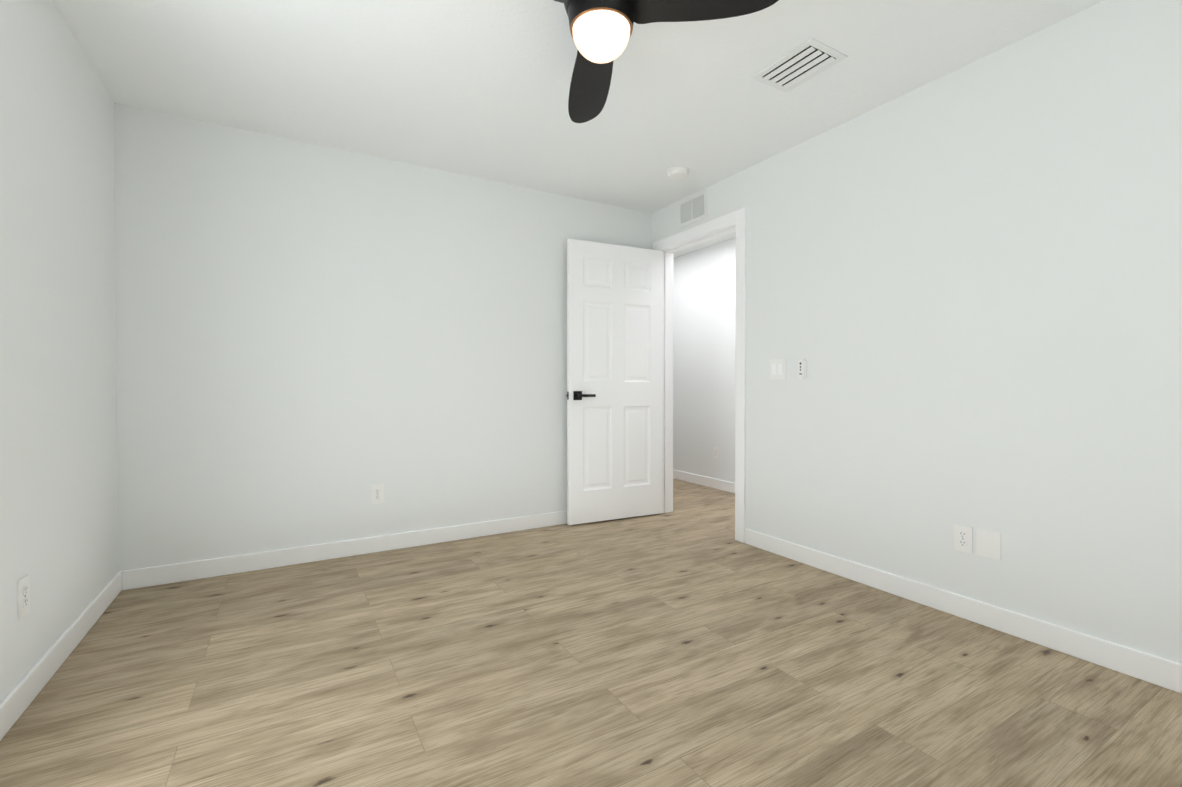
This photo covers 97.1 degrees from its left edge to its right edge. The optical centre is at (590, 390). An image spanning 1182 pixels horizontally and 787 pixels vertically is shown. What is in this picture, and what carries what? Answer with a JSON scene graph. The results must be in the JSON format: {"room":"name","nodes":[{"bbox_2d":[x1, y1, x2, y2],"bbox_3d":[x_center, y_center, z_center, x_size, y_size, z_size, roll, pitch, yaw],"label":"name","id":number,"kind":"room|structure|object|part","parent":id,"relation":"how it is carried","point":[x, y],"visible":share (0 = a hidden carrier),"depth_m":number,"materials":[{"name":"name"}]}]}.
{"room":"empty bedroom","nodes":[
{"label":"empty bedroom","id":0,"kind":"room"},
{"bbox_2d":[0,0,118,701],"bbox_3d":[-1.469,-0.198,0.859,0.200,2.440,4.181,0,1,-30],"label":"wall","id":1,"kind":"structure","parent":0,"point":[58,471],"depth_m":1.90,"materials":[{"name":"white paint"}]},
{"bbox_2d":[17,574,29,618],"bbox_3d":[-1.817,0.657,1.672,0.009,0.120,0.074,0,1,-30],"label":"electrical outlet","id":2,"kind":"object","parent":1,"relation":"attached to","point":[23,596],"visible":1,"depth_m":1.66,"materials":[{"name":"white plastic"}]},
{"bbox_2d":[0,571,123,740],"bbox_3d":[-1.375,0.973,0.926,0.018,0.098,3.941,0,1,-30],"label":"baseboard","id":3,"kind":"structure","parent":1,"relation":"attached to","point":[36,678],"depth_m":1.85,"materials":[{"name":"white wood"}]},
{"bbox_2d":[114,103,651,570],"bbox_3d":[-1.056,-0.226,3.451,3.526,2.440,0.120,0,1,-30],"label":"wall","id":4,"kind":"structure","parent":0,"point":[314,343],"depth_m":3.08,"materials":[{"name":"white paint"}]},
{"bbox_2d":[124,510,566,589],"bbox_3d":[-0.918,0.945,3.454,3.296,0.098,0.035,0,1,-30],"label":"baseboard","id":5,"kind":"structure","parent":4,"relation":"attached to","point":[192,570],"depth_m":3.08,"materials":[{"name":"white wood"}]},
{"bbox_2d":[371,484,383,503],"bbox_3d":[-1.321,0.639,3.230,0.074,0.120,0.009,0,1,-30],"label":"electrical outlet","id":6,"kind":"object","parent":4,"relation":"attached to","point":[377,493],"visible":1,"depth_m":3.23,"materials":[{"name":"white plastic"}]},
{"bbox_2d":[52,0,1103,257],"bbox_3d":[-0.087,-1.491,3.000,4.760,0.100,6.750,0,1,-30],"label":"ceiling","id":7,"kind":"structure","parent":0,"point":[476,88],"depth_m":2.37,"materials":[{"name":"white paint"}]},
{"bbox_2d":[554,0,778,122],"bbox_3d":[-0.069,-1.263,1.689,0.946,0.327,1.026,0,1,-30],"label":"fan","id":8,"kind":"object","parent":7,"relation":"hanging from","point":[601,31],"visible":1,"depth_m":1.68,"materials":[{"name":"black plastic"}]},
{"bbox_3d":[0.000,-1.225,2.051,0.302,0.120,0.470,0,1,-30],"label":"blade","id":9,"kind":"part","parent":8,"relation":"part of","materials":[{"name":"black plastic"}]},
{"bbox_3d":[0.034,-1.149,1.725,0.192,0.098,0.192,0,1,-30],"label":"globe","id":10,"kind":"part","parent":8,"relation":"part of"},
{"bbox_3d":[0.331,-1.220,1.589,0.357,0.120,0.448,0,1,-30],"label":"blade","id":11,"kind":"part","parent":8,"relation":"part of","materials":[{"name":"black plastic"}]},
{"bbox_2d":[667,166,688,179],"bbox_3d":[0.569,-1.425,3.424,0.144,0.041,0.144,0,1,-30],"label":"smoke detector","id":12,"kind":"object","parent":7,"relation":"attached to","point":[677,173],"visible":1,"depth_m":3.38,"materials":[{"name":"white plastic"}]},
{"bbox_2d":[752,38,847,92],"bbox_3d":[0.917,-1.427,2.307,0.235,0.013,0.315,0,1,-30],"label":"ceiling vent","id":13,"kind":"object","parent":7,"relation":"in","point":[809,59],"visible":1,"depth_m":2.29,"materials":[{"name":"white metal"}]},
{"bbox_2d":[0,479,1181,786],"bbox_3d":[-0.087,1.049,3.028,4.760,0.100,6.750,0,1,-30],"label":"floor","id":14,"kind":"structure","parent":0,"point":[688,641],"depth_m":1.80,"materials":[{"name":"brown wood"}]},
{"bbox_2d":[673,238,735,482],"bbox_3d":[1.917,-0.234,4.183,0.120,2.440,6.750,0,1,-30],"label":"wall","id":15,"kind":"structure","parent":0,"point":[704,326],"depth_m":5.34,"materials":[{"name":"white paint"}]},
{"bbox_2d":[673,470,734,492],"bbox_3d":[1.859,0.938,4.162,0.014,0.098,6.510,0,1,-30],"label":"baseboard","id":16,"kind":"structure","parent":15,"relation":"attached to","point":[723,485],"depth_m":5.32,"materials":[{"name":"white wood"}]},
{"bbox_2d":[713,447,718,458],"bbox_3d":[1.248,0.619,5.209,0.009,0.116,0.072,0,1,-30],"label":"outlet","id":17,"kind":"object","parent":15,"relation":"attached to","point":[715,452],"visible":1,"depth_m":5.21,"materials":[{"name":"white plastic"}]},
{"bbox_2d":[652,0,1181,663],"bbox_3d":[0.955,-0.228,3.622,0.120,2.440,6.510,0,1,-30],"label":"wall","id":18,"kind":"structure","parent":0,"point":[964,292],"depth_m":2.21,"materials":[{"name":"white paint"}]},
{"bbox_2d":[567,238,662,524],"bbox_3d":[0.197,-0.066,3.987,0.815,2.085,0.035,0,1,-26],"label":"door","id":19,"kind":"structure","parent":18,"relation":"in","point":[615,366],"depth_m":3.96,"materials":[{"name":"white wood"}]},
{"bbox_2d":[566,391,595,399],"bbox_3d":[-0.086,0.033,3.849,0.202,0.066,0.135,0,1,-26],"label":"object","id":20,"kind":"structure","parent":19,"relation":"attached to","point":[578,395],"depth_m":3.81,"materials":[{"name":"black metal"}]},
{"bbox_2d":[678,190,706,228],"bbox_3d":[0.744,-1.335,3.842,0.010,0.195,0.310,0,1,-30],"label":"air vent","id":21,"kind":"object","parent":18,"relation":"in","point":[692,209],"visible":1,"depth_m":3.83,"materials":[{"name":"white metal"}]},
{"bbox_2d":[653,208,745,542],"bbox_3d":[0.816,-0.104,3.861,0.152,2.188,0.984,0,1,-30],"label":"door frame","id":22,"kind":"structure","parent":18,"relation":"attached to","point":[738,217],"depth_m":3.63,"materials":[{"name":"white wood"}]},
{"bbox_2d":[769,359,785,379],"bbox_3d":[1.137,-0.133,3.181,0.011,0.124,0.122,0,1,-30],"label":"switch plate","id":23,"kind":"object","parent":18,"relation":"attached to","point":[777,368],"visible":1,"depth_m":3.18,"materials":[{"name":"white plastic"}]},
{"bbox_2d":[797,358,806,378],"bbox_3d":[1.222,-0.129,3.024,0.023,0.122,0.056,0,1,-30],"label":"remote","id":24,"kind":"object","parent":18,"relation":"attached to","point":[802,369],"visible":1,"depth_m":3.01,"materials":[{"name":"white plastic"}]},
{"bbox_2d":[745,528,1181,693],"bbox_3d":[1.733,0.959,2.164,0.018,0.098,2.886,0,1,-30],"label":"baseboard","id":25,"kind":"structure","parent":18,"relation":"attached to","point":[1147,667],"depth_m":2.19,"materials":[{"name":"white wood"}]},
{"bbox_2d":[954,524,972,553],"bbox_3d":[1.650,0.655,2.313,0.009,0.116,0.072,0,1,-30],"label":"electrical outlet","id":26,"kind":"object","parent":18,"relation":"attached to","point":[963,538],"visible":1,"depth_m":2.31,"materials":[{"name":"white plastic"}]},
{"bbox_2d":[976,528,1000,560],"bbox_3d":[1.700,0.654,2.231,0.006,0.118,0.090,0,1,-30],"label":"wall plate","id":27,"kind":"object","parent":18,"relation":"attached to","point":[988,543],"visible":1,"depth_m":2.23,"materials":[{"name":"white plastic"}]}
]}

